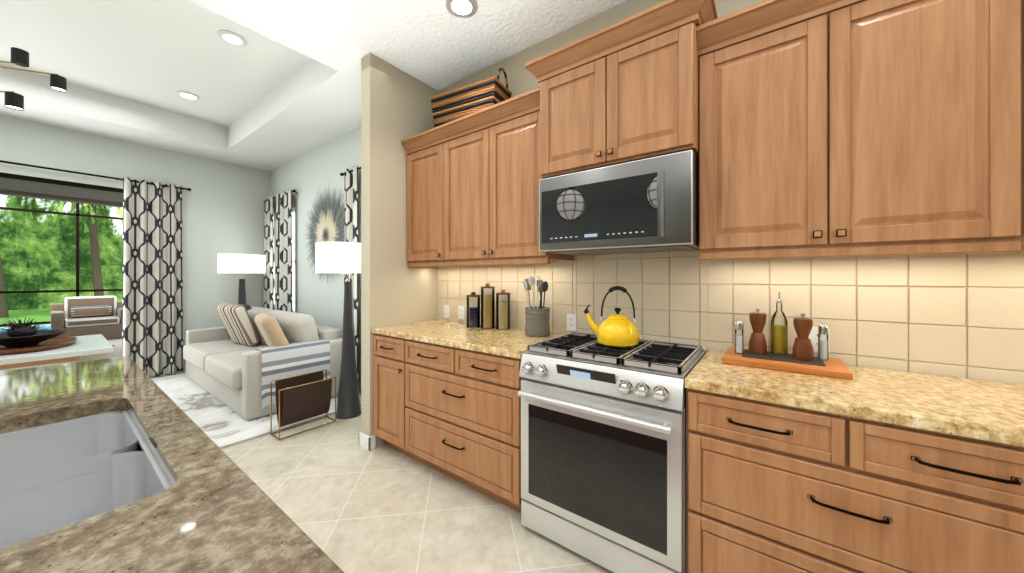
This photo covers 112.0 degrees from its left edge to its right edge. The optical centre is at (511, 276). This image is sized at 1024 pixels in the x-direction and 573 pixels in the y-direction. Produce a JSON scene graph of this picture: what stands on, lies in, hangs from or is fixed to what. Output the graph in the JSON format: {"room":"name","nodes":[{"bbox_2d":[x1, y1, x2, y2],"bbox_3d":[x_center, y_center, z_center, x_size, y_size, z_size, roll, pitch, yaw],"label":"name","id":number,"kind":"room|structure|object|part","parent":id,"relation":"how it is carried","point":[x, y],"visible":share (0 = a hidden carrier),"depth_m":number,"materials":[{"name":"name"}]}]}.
{"room":"kitchen","nodes":[
{"label":"kitchen","id":0,"kind":"room"},
{"bbox_2d":[0,115,268,363],"bbox_3d":[-5.840,-0.190,3.058,0.120,3.000,6.320,0,0,37],"label":"wall","id":1,"kind":"structure","parent":0,"point":[223,204],"depth_m":4.81,"materials":[{"name":"white paint"}]},
{"bbox_2d":[0,172,122,193],"bbox_3d":[-5.810,0.110,3.099,0.080,2.400,3.220,0,0,37],"label":"door frame","id":2,"kind":"structure","parent":1,"relation":"in","point":[54,182],"depth_m":3.93,"materials":[{"name":"brown metal"}]},
{"bbox_2d":[0,160,190,375],"bbox_3d":[-5.728,0.035,3.001,0.120,2.510,4.388,0,0,37],"label":"curtains","id":3,"kind":"object","parent":1,"relation":"hanging from","point":[152,315],"visible":0.98,"depth_m":4.46,"materials":[{"name":"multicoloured fabric"}]},
{"bbox_3d":[-5.604,-1.190,3.197,0.085,0.040,3.925,0,0,37],"label":"rod","id":4,"kind":"part","parent":3,"relation":"part of","materials":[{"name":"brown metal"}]},
{"bbox_2d":[149,364,185,376],"bbox_3d":[-4.352,1.260,4.942,0.014,0.100,1.440,0,0,37],"label":"baseboard","id":5,"kind":"structure","parent":1,"relation":"attached to","point":[184,365],"depth_m":4.73,"materials":[{"name":"white"}]},
{"bbox_2d":[0,0,626,170],"bbox_3d":[-1.924,-1.890,0.138,9.650,0.400,6.320,0,0,37],"label":"ceiling","id":6,"kind":"structure","parent":0,"point":[283,86],"depth_m":3.02,"materials":[{"name":"white paint"}]},
{"bbox_2d":[0,47,66,110],"bbox_3d":[-3.925,-1.540,2.157,1.226,0.900,1.391,0,0,37],"label":"chandelier","id":7,"kind":"object","parent":6,"relation":"hanging from","point":[13,99],"visible":1,"depth_m":2.30,"materials":[{"name":"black metal"}]},
{"bbox_2d":[176,91,199,100],"bbox_3d":[-3.562,-1.984,3.804,0.196,0.011,0.196,0,0,37],"label":"recessed light","id":8,"kind":"object","parent":6,"relation":"in","point":[187,95],"visible":1,"depth_m":3.80,"materials":[{"name":"white"}]},
{"bbox_2d":[217,30,246,46],"bbox_3d":[-2.336,-1.984,2.890,0.196,0.011,0.196,0,0,37],"label":"recessed light","id":9,"kind":"object","parent":6,"relation":"in","point":[232,38],"visible":1,"depth_m":2.89,"materials":[{"name":"white"}]},
{"bbox_2d":[446,0,476,17],"bbox_3d":[-0.314,-1.683,2.155,0.196,0.011,0.196,0,0,37],"label":"recessed light","id":10,"kind":"object","parent":6,"relation":"in","point":[463,8],"visible":1,"depth_m":2.17,"materials":[{"name":"white"}]},
{"bbox_2d":[150,372,612,572],"bbox_3d":[-1.924,1.340,0.138,9.890,0.060,6.560,0,0,37],"label":"floor","id":11,"kind":"structure","parent":0,"point":[339,497],"depth_m":1.93,"materials":[{"name":"tile"}]},
{"bbox_2d":[0,317,113,369],"bbox_3d":[-3.946,0.810,2.320,1.000,1.000,1.600,0,0,37],"label":"dining table","id":12,"kind":"object","parent":11,"relation":"on","point":[24,345],"visible":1,"depth_m":2.58,"materials":[{"name":"white painted top"},{"name":"wood"}]},
{"bbox_2d":[0,317,76,355],"bbox_3d":[-3.743,0.427,2.642,0.754,0.234,0.520,0,0,37],"label":"tray","id":13,"kind":"object","parent":12,"relation":"on","point":[21,339],"depth_m":2.60,"materials":[{"name":"brown wood"}]},
{"bbox_2d":[0,356,343,572],"bbox_3d":[-0.758,0.649,0.088,3.720,1.321,1.235,0,0,37],"label":"kitchen island","id":14,"kind":"object","parent":11,"relation":"on","point":[125,464],"visible":1,"depth_m":0.74,"materials":[{"name":"stone"}]},
{"bbox_2d":[0,356,191,572],"bbox_3d":[-1.093,0.312,0.675,0.820,0.646,0.545,0,0,37],"label":"sink","id":15,"kind":"object","parent":14,"relation":"in","point":[67,468],"depth_m":0.84,"materials":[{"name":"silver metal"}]},
{"bbox_2d":[151,373,360,449],"bbox_3d":[-3.034,1.303,3.990,2.999,0.014,1.230,0,0,37],"label":"rug","id":16,"kind":"object","parent":11,"relation":"on","point":[220,424],"visible":0.35,"depth_m":3.22,"materials":[{"name":"fabric"}]},
{"bbox_2d":[217,253,264,304],"bbox_3d":[-3.917,0.492,5.018,0.550,1.610,0.550,0,0,37],"label":"lamp","id":17,"kind":"object","parent":16,"relation":"on","point":[239,263],"visible":0.67,"depth_m":4.83,"materials":[{"name":"grey fabric"}]},
{"bbox_2d":[183,303,341,420],"bbox_3d":[-3.008,0.811,4.099,2.316,0.958,0.985,0,0,37],"label":"sofa","id":18,"kind":"object","parent":16,"relation":"on","point":[242,359],"visible":0.98,"depth_m":3.58,"materials":[{"name":"fabric"}]},
{"bbox_2d":[251,339,330,409],"bbox_3d":[-2.225,0.957,3.487,0.328,0.558,0.610,0,0,37],"label":"throw","id":19,"kind":"object","parent":18,"relation":"on","point":[302,356],"depth_m":3.33,"materials":[{"name":"white fabric"}]},
{"bbox_2d":[270,369,335,439],"bbox_3d":[-1.790,1.087,2.985,0.184,0.445,0.459,0,0,37],"label":"magazine rack","id":20,"kind":"object","parent":11,"relation":"on","point":[301,397],"visible":1,"depth_m":2.94,"materials":[{"name":"brown leather"}]},
{"bbox_2d":[315,242,360,418],"bbox_3d":[-1.549,0.505,3.276,0.550,1.610,0.550,0,0,37],"label":"lamp","id":21,"kind":"object","parent":11,"relation":"on","point":[337,257],"visible":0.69,"depth_m":3.19,"materials":[{"name":"grey"}]},
{"bbox_2d":[373,334,396,449],"bbox_3d":[-0.707,0.870,2.762,0.396,0.880,0.648,0,0,37],"label":"base cabinet","id":22,"kind":"object","parent":11,"relation":"on","point":[384,347],"depth_m":2.53,"materials":[{"name":"brown wood"}]},
{"bbox_2d":[397,338,523,511],"bbox_3d":[-0.179,0.870,2.368,1.042,0.880,0.648,0,0,37],"label":"base cabinet","id":23,"kind":"object","parent":11,"relation":"on","point":[459,410],"depth_m":2.05,"materials":[{"name":"brown wood"}]},
{"bbox_2d":[518,332,706,572],"bbox_3d":[0.521,0.836,1.786,0.764,0.948,0.704,0,0,37],"label":"range","id":24,"kind":"object","parent":11,"relation":"on","point":[603,455],"visible":0.94,"depth_m":1.52,"materials":[{"name":"silver metal"}]},
{"bbox_2d":[584,286,639,347],"bbox_3d":[0.531,0.206,1.850,0.291,0.310,0.220,0,0,37],"label":"kettle","id":25,"kind":"object","parent":24,"relation":"on","point":[617,330],"visible":1,"depth_m":1.76,"materials":[{"name":"yellow metal"}]},
{"bbox_2d":[686,388,1023,572],"bbox_3d":[1.223,0.870,1.322,0.904,0.880,0.648,0,0,37],"label":"base cabinet","id":26,"kind":"object","parent":11,"relation":"on","point":[773,488],"depth_m":1.08,"materials":[{"name":"brown wood"}]},
{"bbox_2d":[372,319,1023,446],"bbox_3d":[0.705,0.410,1.694,3.936,0.040,0.642,0,0,37],"label":"countertop","id":27,"kind":"structure","parent":26,"relation":"on","point":[990,411],"depth_m":1.20,"materials":[{"name":"beige stone"}]},
{"bbox_2d":[466,292,479,327],"bbox_3d":[-0.295,0.255,2.640,0.108,0.268,0.108,0,0,37],"label":"canister","id":28,"kind":"object","parent":27,"relation":"on","point":[473,317],"visible":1,"depth_m":2.60,"materials":[{"name":"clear glass"}]},
{"bbox_2d":[481,284,494,328],"bbox_3d":[-0.182,0.222,2.599,0.108,0.333,0.108,0,0,37],"label":"canister","id":29,"kind":"object","parent":27,"relation":"on","point":[487,311],"visible":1,"depth_m":2.56,"materials":[{"name":"clear glass"}]},
{"bbox_2d":[496,290,509,329],"bbox_3d":[-0.066,0.244,2.563,0.108,0.288,0.108,0,0,37],"label":"canister","id":30,"kind":"object","parent":27,"relation":"on","point":[503,315],"visible":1,"depth_m":2.52,"materials":[{"name":"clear glass"}]},
{"bbox_2d":[523,276,549,336],"bbox_3d":[0.158,0.192,2.289,0.192,0.395,0.203,0,0,37],"label":"crock","id":31,"kind":"object","parent":27,"relation":"on","point":[537,322],"visible":1,"depth_m":2.23,"materials":[{"name":"grey ceramic"}]},
{"bbox_2d":[722,347,852,379],"bbox_3d":[1.190,0.374,1.529,0.420,0.031,0.275,0,0,37],"label":"board","id":32,"kind":"object","parent":27,"relation":"on","point":[831,367],"visible":0.88,"depth_m":1.45,"materials":[{"name":"brown wood"}]},
{"bbox_2d":[735,320,743,353],"bbox_3d":[1.062,0.283,1.616,0.035,0.150,0.036,0,0,37],"label":"shaker","id":33,"kind":"object","parent":32,"relation":"on","point":[739,325],"visible":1,"depth_m":1.61,"materials":[{"name":"clear glass"}]},
{"bbox_2d":[748,308,766,354],"bbox_3d":[1.145,0.254,1.610,0.072,0.209,0.072,0,0,37],"label":"mill","id":34,"kind":"object","parent":32,"relation":"on","point":[757,343],"visible":1,"depth_m":1.59,"materials":[{"name":"brown wood"}]},
{"bbox_2d":[771,292,787,354],"bbox_3d":[1.236,0.215,1.598,0.062,0.284,0.062,0,0,37],"label":"oil bottle","id":35,"kind":"object","parent":32,"relation":"on","point":[779,339],"visible":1,"depth_m":1.58,"materials":[{"name":"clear glass"}]},
{"bbox_2d":[792,313,813,360],"bbox_3d":[1.258,0.259,1.494,0.072,0.199,0.072,0,0,37],"label":"mill","id":36,"kind":"object","parent":32,"relation":"on","point":[803,348],"visible":1,"depth_m":1.47,"materials":[{"name":"brown wood"}]},
{"bbox_2d":[818,324,828,359],"bbox_3d":[1.344,0.283,1.493,0.035,0.150,0.036,0,0,37],"label":"shaker","id":37,"kind":"object","parent":32,"relation":"on","point":[823,349],"visible":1,"depth_m":1.48,"materials":[{"name":"clear glass"}]},
{"bbox_2d":[361,53,437,446],"bbox_3d":[-0.921,-0.189,2.913,0.120,2.998,0.668,0,0,37],"label":"wall","id":38,"kind":"structure","parent":0,"point":[396,107],"depth_m":2.72,"materials":[{"name":"beige paint"}]},
{"bbox_2d":[359,432,375,446],"bbox_3d":[-0.991,1.260,2.933,0.016,0.100,0.644,0,0,37],"label":"baseboard","id":39,"kind":"structure","parent":38,"relation":"attached to","point":[367,442],"depth_m":2.63,"materials":[{"name":"white"}]},
{"bbox_2d":[269,0,763,382],"bbox_3d":[-0.047,-0.190,2.755,9.770,3.000,0.120,0,0,37],"label":"wall","id":40,"kind":"structure","parent":0,"point":[307,176],"depth_m":4.26,"materials":[{"name":"beige paint"}]},
{"bbox_2d":[264,190,297,311],"bbox_3d":[-3.471,0.035,5.153,1.134,2.510,0.120,0,0,37],"label":"curtains","id":41,"kind":"object","parent":40,"relation":"hanging from","point":[278,292],"visible":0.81,"depth_m":5.11,"materials":[{"name":"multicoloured fabric"}]},
{"bbox_3d":[-3.460,-1.190,5.167,1.134,0.040,0.086,0,0,37],"label":"rod","id":42,"kind":"part","parent":41,"relation":"part of","materials":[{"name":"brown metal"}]},
{"bbox_2d":[292,208,294,311],"bbox_3d":[-3.396,-0.200,5.231,0.760,1.580,0.094,0,0,37],"label":"window","id":43,"kind":"structure","parent":40,"relation":"in","point":[293,246],"depth_m":5.21,"materials":[{"name":"white"}]},
{"bbox_2d":[305,186,343,285],"bbox_3d":[-2.354,-0.528,4.374,1.291,1.298,0.022,0,0,37],"label":"artwork","id":44,"kind":"object","parent":40,"relation":"attached to","point":[329,224],"visible":0.6,"depth_m":4.36,"materials":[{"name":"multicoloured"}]},
{"bbox_2d":[340,166,360,376],"bbox_3d":[-1.422,0.035,3.625,1.454,2.510,0.120,0,0,37],"label":"curtains","id":45,"kind":"object","parent":40,"relation":"hanging from","point":[351,207],"visible":0.27,"depth_m":3.83,"materials":[{"name":"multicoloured fabric"}]},
{"bbox_3d":[-1.411,-1.190,3.639,1.454,0.040,0.086,0,0,37],"label":"rod","id":46,"kind":"part","parent":45,"relation":"part of","materials":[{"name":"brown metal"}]},
{"bbox_2d":[401,128,432,263],"bbox_3d":[-0.571,-0.609,2.847,0.513,1.000,0.349,0,0,37],"label":"upper cabinet","id":47,"kind":"object","parent":40,"relation":"attached to","point":[419,149],"depth_m":2.75,"materials":[{"name":"brown wood"}]},
{"bbox_2d":[433,88,573,263],"bbox_3d":[-0.076,-0.609,2.478,0.965,1.000,0.349,0,0,37],"label":"upper cabinet","id":48,"kind":"object","parent":40,"relation":"attached to","point":[486,184],"depth_m":2.32,"materials":[{"name":"brown wood"}]},
{"bbox_2d":[431,67,511,127],"bbox_3d":[-0.322,-1.321,2.679,0.598,0.419,0.249,0,0,29],"label":"basket","id":49,"kind":"object","parent":48,"relation":"on","point":[452,105],"visible":0.54,"depth_m":2.56,"materials":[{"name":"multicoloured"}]},
{"bbox_2d":[537,12,700,179],"bbox_3d":[0.604,-0.843,1.916,0.797,0.554,0.438,0,0,37],"label":"upper cabinet","id":50,"kind":"object","parent":40,"relation":"attached to","point":[639,98],"depth_m":1.68,"materials":[{"name":"brown wood"}]},
{"bbox_2d":[539,150,698,254],"bbox_3d":[0.594,-0.344,1.903,0.787,0.416,0.434,0,0,37],"label":"over-the-range microwave","id":51,"kind":"object","parent":50,"relation":"attached to","point":[648,205],"visible":1,"depth_m":1.68,"materials":[{"name":"silver metal"}]},
{"bbox_2d":[437,251,1023,384],"bbox_3d":[0.903,0.113,1.963,3.939,0.605,0.012,0,0,37],"label":"backsplash","id":52,"kind":"structure","parent":40,"relation":"attached to","point":[957,315],"depth_m":1.59,"materials":[{"name":"beige tile"}]},
{"bbox_2d":[444,305,449,317],"bbox_3d":[-0.578,0.310,3.055,0.072,0.114,0.008,0,0,37],"label":"electrical outlet","id":53,"kind":"object","parent":52,"relation":"attached to","point":[446,311],"visible":1,"depth_m":3.05,"materials":[{"name":"white plastic"}]},
{"bbox_2d":[458,306,463,319],"bbox_3d":[-0.434,0.310,2.948,0.072,0.114,0.008,0,0,37],"label":"electrical outlet","id":54,"kind":"object","parent":52,"relation":"attached to","point":[460,312],"visible":1,"depth_m":2.94,"materials":[{"name":"white plastic"}]},
{"bbox_2d":[567,314,575,330],"bbox_3d":[0.400,0.310,2.326,0.072,0.114,0.008,0,0,37],"label":"electrical outlet","id":55,"kind":"object","parent":52,"relation":"attached to","point":[571,322],"visible":1,"depth_m":2.32,"materials":[{"name":"white plastic"}]},
{"bbox_2d":[809,327,829,352],"bbox_3d":[1.402,0.290,1.579,0.072,0.114,0.008,0,0,37],"label":"electrical outlet","id":56,"kind":"object","parent":52,"relation":"attached to","point":[813,336],"visible":0.48,"depth_m":1.58,"materials":[{"name":"white plastic"}]},
{"bbox_2d":[697,0,984,259],"bbox_3d":[1.329,-0.609,1.430,0.947,1.000,0.349,0,0,37],"label":"upper cabinet","id":57,"kind":"object","parent":40,"relation":"attached to","point":[820,128],"depth_m":1.29,"materials":[{"name":"brown wood"}]},
{"bbox_2d":[957,0,1023,251],"bbox_3d":[1.993,-0.609,0.935,0.964,1.000,0.349,0,0,37],"label":"upper cabinet","id":58,"kind":"object","parent":40,"relation":"attached to","point":[1004,19],"depth_m":1.07,"materials":[{"name":"brown wood"}]},
{"label":"outside","id":59,"kind":"structure","parent":0,"visible":0},
{"bbox_2d":[0,308,121,371],"bbox_3d":[-17.035,1.370,2.726,17.430,0.080,44.000,0,0,37],"label":"deck","id":60,"kind":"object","parent":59,"point":[41,315],"depth_m":10.47,"materials":[{"name":"beige"}]},
{"bbox_2d":[0,325,50,331],"bbox_3d":[-11.809,1.315,7.249,3.400,0.030,4.700,0,0,37],"label":"pool","id":61,"kind":"object","parent":60,"relation":"on","point":[48,327],"depth_m":8.75,"materials":[{"name":"blue liquid"}]},
{"bbox_2d":[0,200,95,317],"bbox_3d":[-16.969,-1.561,10.801,5.466,5.860,5.067,0,0,37],"label":"palm","id":62,"kind":"object","parent":60,"relation":"on","point":[4,313],"visible":0.06,"depth_m":11.20,"materials":[{"name":"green plant"}]},
{"bbox_2d":[0,203,122,326],"bbox_3d":[-9.686,-1.020,5.977,9.385,4.660,16.000,0,0,37],"label":"cage","id":63,"kind":"object","parent":60,"relation":"on","point":[77,215],"visible":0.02,"depth_m":9.93,"materials":[{"name":"brown metal"}]},
{"bbox_2d":[0,178,122,207],"bbox_3d":[-7.323,-0.130,4.215,3.620,2.920,16.000,0,0,37],"label":"roof","id":64,"kind":"structure","parent":60,"relation":"on","point":[9,187],"depth_m":5.82,"materials":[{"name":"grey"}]},
{"bbox_2d":[25,198,103,295],"bbox_3d":[-16.099,-1.929,13.141,5.417,6.593,4.833,0,0,37],"label":"palm","id":65,"kind":"object","parent":60,"relation":"on","point":[96,265],"visible":0.02,"depth_m":13.19,"materials":[{"name":"brown plant"}]},
{"bbox_2d":[51,296,121,339],"bbox_3d":[-8.889,0.880,7.316,0.850,0.900,1.050,0,0,37],"label":"outdoor chair","id":66,"kind":"object","parent":60,"relation":"on","point":[84,316],"visible":0.79,"depth_m":7.19,"materials":[{"name":"wicker"}]},
{"bbox_2d":[51,201,122,242],"bbox_3d":[-14.139,-1.287,13.965,5.246,5.314,5.379,0,0,37],"label":"palm","id":67,"kind":"object","parent":60,"relation":"on","point":[60,206],"visible":0.02,"depth_m":11.41,"materials":[{"name":"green plant"}]},
{"bbox_2d":[0,195,122,309],"bbox_3d":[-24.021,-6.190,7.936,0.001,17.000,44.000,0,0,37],"label":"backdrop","id":68,"kind":"structure","parent":59,"point":[38,252],"depth_m":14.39,"materials":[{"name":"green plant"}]}
]}

